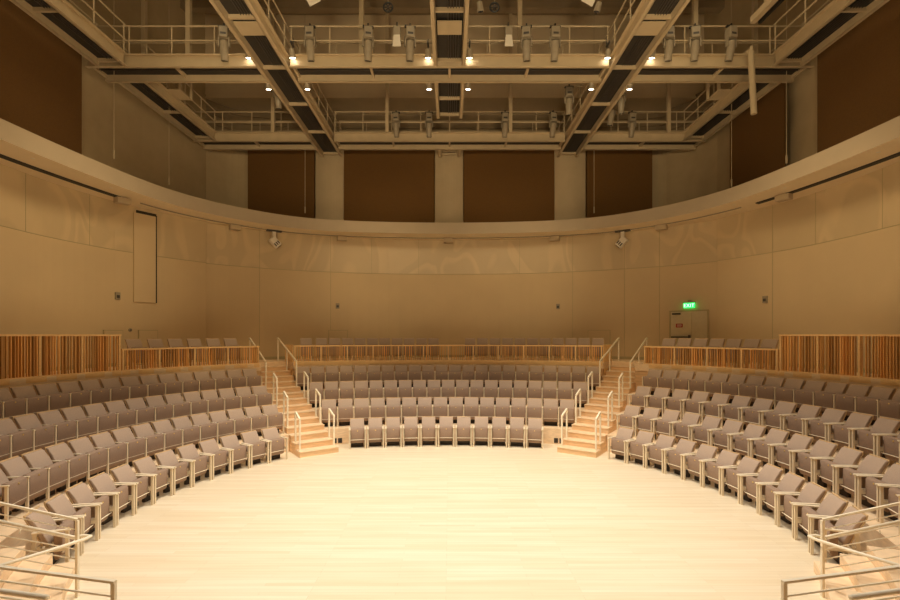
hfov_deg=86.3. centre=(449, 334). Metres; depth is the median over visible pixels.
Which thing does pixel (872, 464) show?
chair
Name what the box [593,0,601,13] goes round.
spotlight
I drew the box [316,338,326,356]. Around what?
chair
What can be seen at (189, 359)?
baseboard
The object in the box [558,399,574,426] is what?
chair
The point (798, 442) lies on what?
chair
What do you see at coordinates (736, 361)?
baseboard
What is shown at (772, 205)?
trim
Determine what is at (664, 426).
chair
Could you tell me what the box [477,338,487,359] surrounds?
chair
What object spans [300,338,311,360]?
chair
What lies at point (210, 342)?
chair
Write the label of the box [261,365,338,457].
stairs
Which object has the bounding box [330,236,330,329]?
trim
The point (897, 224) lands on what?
trim
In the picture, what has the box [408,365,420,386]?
chair
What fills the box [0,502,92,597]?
guard rail
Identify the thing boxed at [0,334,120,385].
balustrade
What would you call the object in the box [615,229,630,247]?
spotlight
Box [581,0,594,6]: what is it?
panel
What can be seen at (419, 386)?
chair
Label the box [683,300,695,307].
exit sign
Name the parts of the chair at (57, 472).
backrest, post, seat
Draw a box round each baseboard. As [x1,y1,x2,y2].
[25,359,205,372]
[216,355,716,361]
[726,361,877,373]
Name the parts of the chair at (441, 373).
seat, backrest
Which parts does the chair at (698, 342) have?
seat, backrest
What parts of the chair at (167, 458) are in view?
backrest, post, seat, post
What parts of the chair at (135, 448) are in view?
backrest, post, seat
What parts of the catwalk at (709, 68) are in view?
railing, railing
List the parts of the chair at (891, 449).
post, armrest, seat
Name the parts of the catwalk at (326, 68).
railing, railing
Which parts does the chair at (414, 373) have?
seat, backrest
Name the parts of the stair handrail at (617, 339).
post, rail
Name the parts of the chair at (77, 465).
backrest, post, seat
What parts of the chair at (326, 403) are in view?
backrest, seat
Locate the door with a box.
[669,309,708,361]
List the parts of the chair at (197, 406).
backrest, seat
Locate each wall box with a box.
[115,292,120,299]
[762,296,767,302]
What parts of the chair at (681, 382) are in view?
seat, backrest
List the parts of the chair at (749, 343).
seat, backrest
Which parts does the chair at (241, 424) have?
backrest, seat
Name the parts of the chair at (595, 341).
seat, backrest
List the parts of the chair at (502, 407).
seat, backrest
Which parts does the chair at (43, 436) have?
backrest, post, seat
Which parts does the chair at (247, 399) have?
backrest, seat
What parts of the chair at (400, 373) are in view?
backrest, seat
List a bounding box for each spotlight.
[266,229,281,248]
[477,0,483,12]
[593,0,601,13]
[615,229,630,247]
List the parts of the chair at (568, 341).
seat, backrest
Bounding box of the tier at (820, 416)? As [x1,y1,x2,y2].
[627,392,899,452]
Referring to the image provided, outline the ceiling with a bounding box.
[205,13,704,13]
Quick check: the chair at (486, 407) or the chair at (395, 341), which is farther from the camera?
the chair at (395, 341)
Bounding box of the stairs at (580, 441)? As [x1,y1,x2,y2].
[557,365,634,457]
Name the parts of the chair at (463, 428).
post, seat, backrest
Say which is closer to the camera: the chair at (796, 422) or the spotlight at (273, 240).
the chair at (796, 422)
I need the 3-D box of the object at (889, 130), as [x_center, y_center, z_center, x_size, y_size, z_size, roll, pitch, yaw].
[-0.050,-4.700,9.400,25.560,0.500,28.600,0,0,0]
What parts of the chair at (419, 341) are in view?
seat, backrest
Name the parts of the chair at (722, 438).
post, seat, post, backrest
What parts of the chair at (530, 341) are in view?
seat, backrest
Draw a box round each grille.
[119,197,130,203]
[775,194,787,200]
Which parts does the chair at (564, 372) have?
seat, backrest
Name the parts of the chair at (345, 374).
backrest, seat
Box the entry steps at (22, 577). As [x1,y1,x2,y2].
[0,546,74,599]
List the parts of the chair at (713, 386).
seat, backrest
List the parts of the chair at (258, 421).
backrest, seat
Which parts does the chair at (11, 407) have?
post, backrest, seat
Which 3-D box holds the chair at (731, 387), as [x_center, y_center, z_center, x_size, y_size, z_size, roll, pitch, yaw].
[8.575,1.629,14.469,0.521,0.886,0.511,0,0,-29]
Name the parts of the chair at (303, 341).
backrest, seat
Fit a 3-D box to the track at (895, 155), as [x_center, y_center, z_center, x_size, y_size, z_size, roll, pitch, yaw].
[10.858,-4.435,11.285,0.582,0.030,9.935,0,0,-3]
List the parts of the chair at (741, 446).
post, seat, post, backrest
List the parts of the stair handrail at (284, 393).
post, post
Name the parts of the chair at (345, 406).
backrest, seat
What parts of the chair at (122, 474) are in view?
backrest, armrest, post, seat, armrest, post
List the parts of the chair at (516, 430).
seat, backrest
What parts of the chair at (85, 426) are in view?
backrest, post, seat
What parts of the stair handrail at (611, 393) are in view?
post, post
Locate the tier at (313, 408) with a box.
[312,403,583,422]
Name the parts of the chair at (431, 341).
seat, backrest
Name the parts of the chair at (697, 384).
seat, backrest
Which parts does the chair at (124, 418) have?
backrest, seat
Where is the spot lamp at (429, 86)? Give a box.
[426,83,431,89]
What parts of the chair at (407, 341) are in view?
seat, backrest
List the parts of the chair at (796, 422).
seat, post, backrest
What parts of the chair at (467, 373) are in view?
seat, backrest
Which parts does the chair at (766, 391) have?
seat, backrest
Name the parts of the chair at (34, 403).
backrest, post, seat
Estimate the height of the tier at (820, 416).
1.530 m
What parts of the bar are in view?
plate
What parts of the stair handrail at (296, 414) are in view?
post, post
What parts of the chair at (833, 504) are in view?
post, armrest, post, seat, armrest, backrest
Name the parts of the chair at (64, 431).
backrest, post, seat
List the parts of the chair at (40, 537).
post, backrest, rail, armrest, seat, post, armrest, post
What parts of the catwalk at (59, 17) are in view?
railing, railing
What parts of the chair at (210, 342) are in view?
backrest, seat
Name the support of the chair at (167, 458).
on the floor at (549, 524)
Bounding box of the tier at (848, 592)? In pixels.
[2,589,880,599]
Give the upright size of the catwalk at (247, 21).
1.251 m
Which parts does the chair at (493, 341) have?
seat, backrest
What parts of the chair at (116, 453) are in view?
backrest, post, seat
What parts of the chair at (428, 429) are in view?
post, seat, backrest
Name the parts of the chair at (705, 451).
post, seat, post, backrest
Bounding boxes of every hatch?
[103,330,122,362]
[138,330,157,347]
[328,330,347,355]
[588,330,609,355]
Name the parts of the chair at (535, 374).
seat, backrest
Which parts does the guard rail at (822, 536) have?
post, grip rail, rail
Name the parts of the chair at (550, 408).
seat, backrest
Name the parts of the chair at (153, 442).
backrest, post, seat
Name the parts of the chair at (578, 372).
seat, backrest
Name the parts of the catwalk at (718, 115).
railing, railing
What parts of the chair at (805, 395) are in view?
seat, backrest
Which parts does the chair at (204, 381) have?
backrest, seat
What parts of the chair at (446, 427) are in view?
seat, backrest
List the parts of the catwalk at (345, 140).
railing, railing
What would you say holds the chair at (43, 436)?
on the tier
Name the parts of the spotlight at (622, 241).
mount plate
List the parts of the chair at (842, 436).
post, armrest, seat, post, backrest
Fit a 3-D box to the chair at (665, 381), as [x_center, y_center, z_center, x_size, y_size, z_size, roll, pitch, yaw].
[7.363,1.629,16.194,0.521,0.886,0.511,0,0,-41]
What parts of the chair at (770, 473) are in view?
post, seat, post, armrest, backrest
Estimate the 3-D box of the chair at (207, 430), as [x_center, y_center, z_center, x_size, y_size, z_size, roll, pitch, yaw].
[-6.822,2.649,13.271,0.521,0.886,0.517,0,0,28]
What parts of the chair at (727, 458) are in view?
post, seat, post, backrest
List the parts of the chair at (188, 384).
backrest, seat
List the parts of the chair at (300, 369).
seat, backrest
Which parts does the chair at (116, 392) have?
backrest, seat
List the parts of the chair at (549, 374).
seat, backrest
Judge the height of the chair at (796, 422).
0.886 m
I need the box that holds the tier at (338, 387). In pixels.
[301,387,595,403]
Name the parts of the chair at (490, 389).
seat, backrest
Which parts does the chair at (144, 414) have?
backrest, post, seat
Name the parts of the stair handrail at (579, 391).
post, post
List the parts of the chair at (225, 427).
backrest, seat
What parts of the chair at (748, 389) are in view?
seat, backrest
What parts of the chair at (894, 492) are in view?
post, armrest, seat, post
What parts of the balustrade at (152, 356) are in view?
post, post, rail, post, post, post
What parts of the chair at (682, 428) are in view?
seat, backrest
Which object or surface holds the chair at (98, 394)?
on the tier
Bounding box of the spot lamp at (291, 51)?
[289,39,295,58]
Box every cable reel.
[383,0,392,12]
[489,0,499,12]
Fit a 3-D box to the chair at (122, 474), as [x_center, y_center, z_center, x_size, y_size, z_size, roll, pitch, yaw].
[-6.562,3.159,9.922,0.601,0.886,0.570,0,0,2]
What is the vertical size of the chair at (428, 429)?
0.886 m
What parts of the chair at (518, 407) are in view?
seat, backrest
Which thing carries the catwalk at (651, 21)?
attached to the catwalk at (326, 68)
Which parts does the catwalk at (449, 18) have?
soffit plate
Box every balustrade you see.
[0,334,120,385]
[121,346,259,374]
[251,345,255,362]
[294,345,602,365]
[644,346,778,375]
[779,334,899,386]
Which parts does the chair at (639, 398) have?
seat, backrest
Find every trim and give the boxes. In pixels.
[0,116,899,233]
[0,225,205,262]
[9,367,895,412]
[25,173,25,230]
[89,194,89,244]
[206,261,716,274]
[259,230,259,356]
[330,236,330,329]
[371,239,371,272]
[418,240,418,273]
[519,239,519,273]
[572,236,572,337]
[624,245,624,356]
[659,231,659,345]
[717,224,899,260]
[772,205,772,338]
[815,193,815,243]
[882,168,882,227]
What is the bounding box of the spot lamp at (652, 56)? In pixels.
[649,49,655,58]
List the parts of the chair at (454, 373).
seat, backrest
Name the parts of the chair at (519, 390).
seat, backrest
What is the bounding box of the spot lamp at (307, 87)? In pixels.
[304,83,309,89]
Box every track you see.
[0,154,120,196]
[140,203,740,238]
[756,152,899,203]
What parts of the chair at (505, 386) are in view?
seat, backrest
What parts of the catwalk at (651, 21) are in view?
railing, soffit plate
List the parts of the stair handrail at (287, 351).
post, rail, post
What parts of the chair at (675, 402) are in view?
seat, backrest, post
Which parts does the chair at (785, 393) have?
post, seat, backrest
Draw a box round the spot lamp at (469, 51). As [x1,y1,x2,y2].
[466,39,472,58]
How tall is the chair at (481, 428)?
0.886 m
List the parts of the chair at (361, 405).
seat, backrest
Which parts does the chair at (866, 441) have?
post, seat, post, backrest, armrest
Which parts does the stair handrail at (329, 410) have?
post, post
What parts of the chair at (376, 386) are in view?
seat, backrest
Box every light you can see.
[218,23,229,61]
[304,23,315,61]
[362,23,373,61]
[392,110,399,137]
[393,22,400,45]
[404,23,415,61]
[425,110,432,137]
[501,110,508,137]
[505,22,512,45]
[521,23,531,61]
[549,23,560,61]
[549,110,556,137]
[564,84,573,115]
[628,110,635,137]
[663,25,674,61]
[689,23,700,61]
[724,23,737,61]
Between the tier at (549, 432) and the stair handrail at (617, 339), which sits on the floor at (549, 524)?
the tier at (549, 432)
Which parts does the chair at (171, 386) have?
backrest, seat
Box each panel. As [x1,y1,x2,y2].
[0,0,81,153]
[133,210,156,302]
[248,150,314,217]
[285,344,293,375]
[307,0,320,6]
[344,150,434,222]
[464,150,554,222]
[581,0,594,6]
[586,150,651,217]
[603,344,611,375]
[730,83,785,187]
[817,0,899,152]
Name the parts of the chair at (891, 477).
post, armrest, seat, post, armrest, backrest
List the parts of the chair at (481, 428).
seat, backrest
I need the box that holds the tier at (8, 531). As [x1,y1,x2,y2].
[0,430,288,554]
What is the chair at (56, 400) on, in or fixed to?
on the tier
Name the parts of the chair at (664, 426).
seat, backrest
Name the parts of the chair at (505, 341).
seat, backrest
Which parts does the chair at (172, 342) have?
backrest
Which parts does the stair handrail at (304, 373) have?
post, post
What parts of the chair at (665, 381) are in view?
seat, backrest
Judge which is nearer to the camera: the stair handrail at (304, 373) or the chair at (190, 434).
the chair at (190, 434)
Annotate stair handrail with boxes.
[249,338,266,387]
[273,373,277,405]
[277,338,296,385]
[283,391,288,426]
[295,411,300,450]
[303,371,308,403]
[315,389,320,423]
[328,408,334,445]
[561,408,567,445]
[575,389,580,423]
[588,371,592,403]
[595,411,600,450]
[599,338,619,385]
[607,391,612,426]
[618,373,622,406]
[630,338,647,387]
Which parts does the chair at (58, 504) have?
backrest, armrest, seat, post, armrest, post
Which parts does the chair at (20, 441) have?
backrest, post, seat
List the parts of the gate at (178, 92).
landing plate, frame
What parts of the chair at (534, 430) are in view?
seat, backrest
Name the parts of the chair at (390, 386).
backrest, seat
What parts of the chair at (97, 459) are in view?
backrest, post, seat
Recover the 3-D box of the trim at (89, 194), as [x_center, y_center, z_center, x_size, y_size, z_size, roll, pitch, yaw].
[-11.383,-3.645,15.177,0.014,1.610,0.014,0,0,0]
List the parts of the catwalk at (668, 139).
railing, railing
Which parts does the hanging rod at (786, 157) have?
rod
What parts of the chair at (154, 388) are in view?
backrest, seat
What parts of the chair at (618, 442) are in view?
post, seat, post, backrest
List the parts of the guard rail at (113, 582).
grip rail, rail, post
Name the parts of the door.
frame, panel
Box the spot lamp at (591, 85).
[588,83,593,89]
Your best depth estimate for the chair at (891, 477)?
8.20 m
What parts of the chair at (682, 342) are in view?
seat, backrest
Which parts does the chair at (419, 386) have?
seat, backrest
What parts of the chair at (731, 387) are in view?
seat, backrest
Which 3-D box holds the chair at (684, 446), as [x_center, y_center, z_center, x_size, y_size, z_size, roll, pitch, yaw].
[5.923,3.159,12.302,0.601,0.886,0.568,0,0,-24]
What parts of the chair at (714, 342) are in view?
seat, backrest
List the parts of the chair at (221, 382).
backrest, seat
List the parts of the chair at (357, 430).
backrest, seat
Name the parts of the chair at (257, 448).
backrest, post, seat, post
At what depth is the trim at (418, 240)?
22.41 m
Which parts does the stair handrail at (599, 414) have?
post, post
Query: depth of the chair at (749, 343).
15.55 m
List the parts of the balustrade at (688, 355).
post, post, post, rail, post, post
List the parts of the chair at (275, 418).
backrest, seat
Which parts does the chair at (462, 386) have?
seat, backrest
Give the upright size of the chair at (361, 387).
0.886 m
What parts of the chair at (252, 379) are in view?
backrest, seat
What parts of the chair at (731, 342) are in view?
seat, backrest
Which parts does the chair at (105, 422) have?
backrest, post, seat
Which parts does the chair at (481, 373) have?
seat, backrest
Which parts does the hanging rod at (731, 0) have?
rod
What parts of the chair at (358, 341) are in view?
backrest, seat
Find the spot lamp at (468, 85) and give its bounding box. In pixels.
[465,83,470,89]
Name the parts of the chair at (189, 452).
backrest, post, seat, post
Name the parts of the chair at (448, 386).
seat, backrest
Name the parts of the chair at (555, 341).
seat, backrest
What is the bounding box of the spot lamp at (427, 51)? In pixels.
[425,39,430,58]
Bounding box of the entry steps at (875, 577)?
[814,546,899,599]
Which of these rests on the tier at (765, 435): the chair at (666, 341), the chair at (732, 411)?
the chair at (732, 411)
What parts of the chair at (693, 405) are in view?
seat, backrest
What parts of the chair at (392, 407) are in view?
seat, backrest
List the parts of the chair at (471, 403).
seat, backrest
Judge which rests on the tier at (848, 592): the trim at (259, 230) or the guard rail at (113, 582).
the guard rail at (113, 582)
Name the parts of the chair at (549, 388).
seat, backrest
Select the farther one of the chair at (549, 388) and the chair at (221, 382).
the chair at (549, 388)
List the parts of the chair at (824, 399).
seat, backrest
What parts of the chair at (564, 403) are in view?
seat, backrest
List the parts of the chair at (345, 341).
seat, backrest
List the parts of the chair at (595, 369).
seat, backrest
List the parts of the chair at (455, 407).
seat, backrest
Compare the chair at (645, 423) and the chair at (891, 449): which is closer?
the chair at (891, 449)
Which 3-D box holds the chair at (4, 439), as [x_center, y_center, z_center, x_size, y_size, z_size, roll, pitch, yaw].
[-8.783,2.139,9.073,0.521,0.886,0.517,0,0,-4]
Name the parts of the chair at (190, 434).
backrest, seat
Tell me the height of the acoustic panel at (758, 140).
4.040 m
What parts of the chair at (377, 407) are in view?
seat, backrest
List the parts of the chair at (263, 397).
backrest, seat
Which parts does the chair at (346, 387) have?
seat, backrest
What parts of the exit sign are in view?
sign panel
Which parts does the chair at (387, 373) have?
seat, backrest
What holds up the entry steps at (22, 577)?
on the floor at (549, 524)
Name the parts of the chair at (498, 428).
seat, backrest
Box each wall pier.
[316,150,343,219]
[435,150,462,222]
[554,150,584,219]
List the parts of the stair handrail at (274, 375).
post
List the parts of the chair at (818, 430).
post, seat, post, backrest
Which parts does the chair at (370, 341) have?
seat, backrest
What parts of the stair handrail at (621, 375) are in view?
post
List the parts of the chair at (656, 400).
seat, backrest, post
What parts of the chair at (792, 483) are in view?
post, armrest, seat, post, armrest, backrest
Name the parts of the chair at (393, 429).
backrest, seat, post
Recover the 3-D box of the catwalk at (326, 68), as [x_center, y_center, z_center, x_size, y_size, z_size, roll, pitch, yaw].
[0.000,-11.000,14.773,9.560,6.000,0.955,0,0,0]
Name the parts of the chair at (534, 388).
seat, backrest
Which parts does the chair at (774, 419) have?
post, seat, post, backrest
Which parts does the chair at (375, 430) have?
backrest, seat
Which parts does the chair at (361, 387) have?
seat, backrest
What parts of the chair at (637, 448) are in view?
post, seat, post, backrest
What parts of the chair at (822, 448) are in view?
post, seat, post, backrest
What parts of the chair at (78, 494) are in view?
backrest, armrest, seat, post, armrest, post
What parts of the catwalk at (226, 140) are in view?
railing, railing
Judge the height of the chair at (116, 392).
0.886 m
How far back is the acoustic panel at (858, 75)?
12.90 m
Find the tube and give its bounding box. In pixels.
[745,46,756,114]
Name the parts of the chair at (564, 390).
seat, backrest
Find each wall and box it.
[0,163,205,368]
[67,0,205,199]
[205,14,703,114]
[205,83,716,156]
[206,133,716,222]
[206,220,716,273]
[206,262,716,357]
[704,0,832,191]
[717,162,899,368]
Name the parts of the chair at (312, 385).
backrest, seat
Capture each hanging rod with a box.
[731,0,732,186]
[785,0,787,163]
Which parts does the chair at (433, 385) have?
seat, backrest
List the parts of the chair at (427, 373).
seat, backrest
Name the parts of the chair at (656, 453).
post, seat, post, backrest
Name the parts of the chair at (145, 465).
backrest, armrest, post, seat, armrest, post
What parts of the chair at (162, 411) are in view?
backrest, seat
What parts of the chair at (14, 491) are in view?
backrest, post, seat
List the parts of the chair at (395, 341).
seat, backrest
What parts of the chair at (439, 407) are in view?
seat, backrest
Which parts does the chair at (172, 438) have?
backrest, seat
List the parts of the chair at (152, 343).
backrest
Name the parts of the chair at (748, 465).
post, seat, post, armrest, backrest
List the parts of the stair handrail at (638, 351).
rail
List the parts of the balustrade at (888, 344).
post, post, rail, post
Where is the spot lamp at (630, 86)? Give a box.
[626,83,632,89]
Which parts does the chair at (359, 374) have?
seat, backrest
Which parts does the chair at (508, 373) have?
seat, backrest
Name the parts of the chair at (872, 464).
post, armrest, seat, post, armrest, backrest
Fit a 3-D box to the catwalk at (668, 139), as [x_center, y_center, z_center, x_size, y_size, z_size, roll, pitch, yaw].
[8.180,-11.000,20.282,4.840,6.000,0.985,0,0,0]
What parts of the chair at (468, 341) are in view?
seat, backrest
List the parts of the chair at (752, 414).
post, seat, backrest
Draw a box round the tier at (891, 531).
[607,430,899,553]
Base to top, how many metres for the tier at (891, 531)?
0.510 m
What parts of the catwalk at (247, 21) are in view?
soffit plate, railing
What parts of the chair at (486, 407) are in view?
seat, backrest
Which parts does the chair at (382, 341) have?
seat, backrest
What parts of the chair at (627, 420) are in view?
seat, backrest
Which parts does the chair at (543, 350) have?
seat, backrest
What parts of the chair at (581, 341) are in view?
backrest, seat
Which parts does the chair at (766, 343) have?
seat, backrest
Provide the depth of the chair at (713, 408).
13.76 m
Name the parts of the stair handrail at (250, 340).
rail, post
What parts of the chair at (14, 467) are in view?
backrest, post, seat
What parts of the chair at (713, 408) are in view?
post, seat, backrest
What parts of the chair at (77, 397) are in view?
backrest, seat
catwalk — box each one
[9,0,126,65]
[85,0,267,82]
[119,0,216,140]
[180,0,724,12]
[193,13,315,149]
[209,0,341,156]
[289,0,609,82]
[334,13,564,149]
[430,0,468,65]
[435,83,463,118]
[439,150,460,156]
[557,0,689,156]
[583,83,705,149]
[631,0,813,82]
[682,0,779,140]
[772,0,889,65]
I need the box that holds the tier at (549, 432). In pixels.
[324,420,571,443]
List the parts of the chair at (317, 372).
backrest, seat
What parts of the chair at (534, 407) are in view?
seat, backrest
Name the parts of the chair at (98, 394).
backrest, seat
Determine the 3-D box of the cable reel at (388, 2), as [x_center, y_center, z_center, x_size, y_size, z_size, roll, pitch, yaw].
[-1.719,-11.501,13.400,0.298,4.998,0.100,0,0,0]
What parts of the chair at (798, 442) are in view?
post, seat, post, backrest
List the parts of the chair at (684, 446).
post, seat, post, backrest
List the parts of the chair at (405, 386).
backrest, seat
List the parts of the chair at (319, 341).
seat, backrest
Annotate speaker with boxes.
[114,196,131,205]
[229,224,241,230]
[337,235,346,240]
[444,238,452,242]
[550,235,559,240]
[655,224,667,230]
[775,193,792,202]
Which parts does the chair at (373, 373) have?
seat, backrest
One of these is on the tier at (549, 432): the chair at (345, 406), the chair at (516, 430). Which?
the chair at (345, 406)
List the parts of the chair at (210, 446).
backrest, post, seat, post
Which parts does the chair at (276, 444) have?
post, backrest, seat, post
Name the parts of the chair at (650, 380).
seat, backrest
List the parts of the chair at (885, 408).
post, seat, backrest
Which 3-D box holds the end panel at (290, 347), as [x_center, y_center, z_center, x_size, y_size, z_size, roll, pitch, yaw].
[-6.334,1.220,18.952,0.056,1.680,0.950,0,0,-35]
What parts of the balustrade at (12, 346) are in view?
post, rail, post, post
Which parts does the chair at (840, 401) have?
seat, backrest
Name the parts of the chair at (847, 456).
post, armrest, seat, post, backrest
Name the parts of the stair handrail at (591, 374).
post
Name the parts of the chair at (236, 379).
backrest, seat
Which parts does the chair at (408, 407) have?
seat, backrest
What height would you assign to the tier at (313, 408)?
1.020 m
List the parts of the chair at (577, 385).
seat, backrest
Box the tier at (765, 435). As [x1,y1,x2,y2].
[618,410,894,475]
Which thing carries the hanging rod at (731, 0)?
hanging from the ceiling
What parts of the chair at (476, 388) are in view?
seat, backrest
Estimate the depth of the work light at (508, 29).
14.13 m
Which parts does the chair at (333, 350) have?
seat, backrest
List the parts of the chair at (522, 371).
seat, backrest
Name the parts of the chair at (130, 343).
backrest, seat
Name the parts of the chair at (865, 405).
post, seat, backrest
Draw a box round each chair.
[0,387,24,420]
[0,402,1,418]
[0,418,32,457]
[0,435,9,460]
[0,455,47,512]
[0,469,26,520]
[9,385,47,417]
[12,413,54,450]
[21,448,67,500]
[23,505,83,563]
[33,382,68,413]
[37,409,75,443]
[43,493,99,553]
[44,442,87,491]
[56,380,89,409]
[60,406,96,438]
[65,482,117,538]
[67,436,106,484]
[78,379,108,406]
[82,403,115,441]
[87,472,135,525]
[89,431,125,475]
[99,377,127,409]
[104,400,135,428]
[109,463,154,513]
[110,427,144,465]
[119,376,146,407]
[124,339,146,362]
[124,397,153,432]
[131,423,163,459]
[132,456,173,503]
[139,374,164,405]
[144,395,171,428]
[146,338,167,364]
[151,419,181,453]
[154,449,192,494]
[157,373,181,403]
[163,393,189,426]
[167,338,185,360]
[170,416,198,445]
[175,372,198,400]
[176,443,212,486]
[182,391,206,423]
[186,338,204,364]
[190,413,216,449]
[193,371,214,398]
[198,438,231,479]
[200,389,223,419]
[205,338,223,363]
[208,410,233,443]
[210,370,229,396]
[218,388,239,416]
[219,434,250,472]
[223,338,238,360]
[226,369,245,395]
[226,408,249,439]
[235,386,255,414]
[240,430,269,467]
[242,368,262,393]
[244,406,266,435]
[251,385,272,412]
[261,404,283,433]
[261,427,287,462]
[295,366,310,389]
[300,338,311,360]
[309,382,323,406]
[311,366,324,388]
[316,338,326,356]
[321,399,337,426]
[324,381,337,405]
[325,365,338,384]
[329,338,339,359]
[337,398,352,425]
[339,365,352,387]
[339,381,352,400]
[342,338,352,359]
[349,418,365,449]
[353,365,365,388]
[353,398,368,424]
[354,380,367,397]
[355,338,365,359]
[367,338,377,355]
[367,365,379,387]
[367,417,383,448]
[368,380,382,405]
[369,398,384,423]
[379,338,389,359]
[381,365,393,386]
[383,380,396,404]
[385,397,400,424]
[385,417,401,447]
[392,338,402,355]
[394,365,406,387]
[398,380,411,404]
[401,397,415,424]
[403,417,419,446]
[404,338,413,359]
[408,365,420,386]
[412,380,425,403]
[416,338,426,355]
[417,397,431,422]
[420,416,436,446]
[421,365,433,386]
[426,380,439,403]
[428,338,438,355]
[432,397,446,422]
[434,365,447,386]
[438,416,454,446]
[441,380,454,403]
[448,365,460,386]
[448,397,462,422]
[455,380,468,403]
[455,416,471,446]
[461,365,473,386]
[463,397,477,422]
[465,338,474,359]
[469,380,482,403]
[473,417,489,446]
[474,365,487,387]
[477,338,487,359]
[479,397,493,423]
[483,380,497,404]
[488,365,500,386]
[490,338,499,359]
[490,417,506,447]
[494,397,509,423]
[498,380,511,404]
[501,365,514,387]
[502,338,512,355]
[508,417,524,448]
[510,398,525,423]
[512,380,526,397]
[514,338,524,359]
[515,365,528,387]
[526,398,541,425]
[526,418,543,448]
[527,338,537,359]
[527,380,541,404]
[529,365,542,380]
[539,338,550,359]
[541,381,556,405]
[542,398,557,425]
[543,365,556,380]
[552,338,563,359]
[556,365,570,387]
[556,381,571,405]
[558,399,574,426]
[565,338,576,359]
[571,366,584,385]
[572,382,586,406]
[578,338,589,360]
[585,366,598,389]
[592,338,603,360]
[607,427,634,462]
[617,405,640,437]
[626,430,654,467]
[629,386,651,413]
[634,407,660,438]
[642,369,662,394]
[644,434,675,472]
[646,387,670,415]
[652,409,680,442]
[657,369,678,396]
[662,338,676,363]
[663,438,696,479]
[664,389,689,420]
[671,412,700,446]
[672,370,694,398]
[674,338,691,363]
[682,391,709,423]
[682,443,717,486]
[688,371,711,398]
[690,338,708,359]
[690,415,721,451]
[701,393,730,425]
[701,449,739,494]
[704,372,729,400]
[705,338,724,360]
[709,419,743,456]
[720,395,751,429]
[720,456,761,503]
[721,374,747,402]
[725,338,742,361]
[729,423,766,458]
[738,375,765,405]
[739,339,760,367]
[739,463,783,513]
[740,398,773,433]
[749,428,789,467]
[755,376,785,408]
[756,339,778,368]
[757,472,805,524]
[760,401,797,438]
[770,433,813,477]
[774,378,805,412]
[775,481,827,537]
[782,404,821,443]
[791,439,837,486]
[792,492,848,552]
[793,379,826,415]
[804,408,846,449]
[808,505,868,564]
[812,381,848,414]
[812,446,863,497]
[827,412,873,449]
[833,383,871,420]
[834,454,889,507]
[850,417,899,464]
[854,386,895,424]
[856,462,899,521]
[875,433,899,462]
[876,388,899,429]
[877,485,899,534]
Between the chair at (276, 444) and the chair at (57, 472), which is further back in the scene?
the chair at (276, 444)
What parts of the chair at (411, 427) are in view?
seat, backrest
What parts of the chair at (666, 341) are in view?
seat, backrest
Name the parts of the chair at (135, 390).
backrest, seat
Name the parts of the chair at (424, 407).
seat, backrest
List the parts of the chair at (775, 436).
post, seat, post, backrest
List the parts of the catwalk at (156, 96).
railing, railing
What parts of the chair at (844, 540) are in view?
post, armrest, post, seat, rail, armrest, backrest, post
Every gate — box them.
[168,83,192,100]
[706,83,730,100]
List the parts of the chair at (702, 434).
seat, backrest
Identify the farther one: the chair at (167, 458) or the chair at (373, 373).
the chair at (373, 373)
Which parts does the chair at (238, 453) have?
backrest, post, seat, post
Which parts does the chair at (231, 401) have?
backrest, seat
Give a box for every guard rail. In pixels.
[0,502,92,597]
[0,565,116,599]
[781,564,899,599]
[807,502,899,597]
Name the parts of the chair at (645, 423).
post, seat, backrest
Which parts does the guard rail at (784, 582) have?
post, rail, grip rail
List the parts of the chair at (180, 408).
backrest, seat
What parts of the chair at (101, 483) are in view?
backrest, armrest, post, seat, armrest, post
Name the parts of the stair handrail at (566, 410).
post, post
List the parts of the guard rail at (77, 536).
rail, grip rail, post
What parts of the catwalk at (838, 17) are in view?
railing, railing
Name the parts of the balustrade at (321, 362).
rail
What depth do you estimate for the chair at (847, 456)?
9.31 m
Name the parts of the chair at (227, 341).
backrest, seat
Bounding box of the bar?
[750,0,783,23]
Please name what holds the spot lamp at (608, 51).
attached to the catwalk at (326, 68)
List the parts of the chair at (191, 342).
backrest, seat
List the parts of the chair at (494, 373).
seat, backrest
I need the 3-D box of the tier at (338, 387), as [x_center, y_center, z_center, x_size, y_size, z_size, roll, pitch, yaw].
[-0.050,2.835,18.542,11.943,1.530,1.976,0,0,0]
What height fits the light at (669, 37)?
1.088 m
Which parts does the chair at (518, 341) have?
seat, backrest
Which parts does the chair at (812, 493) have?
post, armrest, post, seat, armrest, backrest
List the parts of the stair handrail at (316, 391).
post, post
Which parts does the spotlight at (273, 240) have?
mount plate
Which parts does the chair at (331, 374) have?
backrest, seat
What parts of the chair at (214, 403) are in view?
post, backrest, seat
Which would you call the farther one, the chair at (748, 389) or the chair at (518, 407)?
the chair at (518, 407)
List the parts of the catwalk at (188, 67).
railing, railing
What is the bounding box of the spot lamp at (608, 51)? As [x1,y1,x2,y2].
[604,39,610,58]
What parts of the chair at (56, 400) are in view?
backrest, seat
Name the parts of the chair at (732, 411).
post, seat, backrest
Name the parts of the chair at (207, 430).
post, backrest, seat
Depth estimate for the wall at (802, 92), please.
16.07 m
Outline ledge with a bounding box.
[0,137,899,239]
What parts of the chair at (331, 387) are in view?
seat, backrest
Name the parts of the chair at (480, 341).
seat, backrest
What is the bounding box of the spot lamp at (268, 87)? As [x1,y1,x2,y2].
[265,83,271,89]
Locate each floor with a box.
[0,357,899,390]
[26,441,863,599]
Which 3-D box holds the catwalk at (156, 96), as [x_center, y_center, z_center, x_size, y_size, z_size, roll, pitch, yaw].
[-10.068,-11.000,17.520,0.945,6.000,4.520,0,0,0]

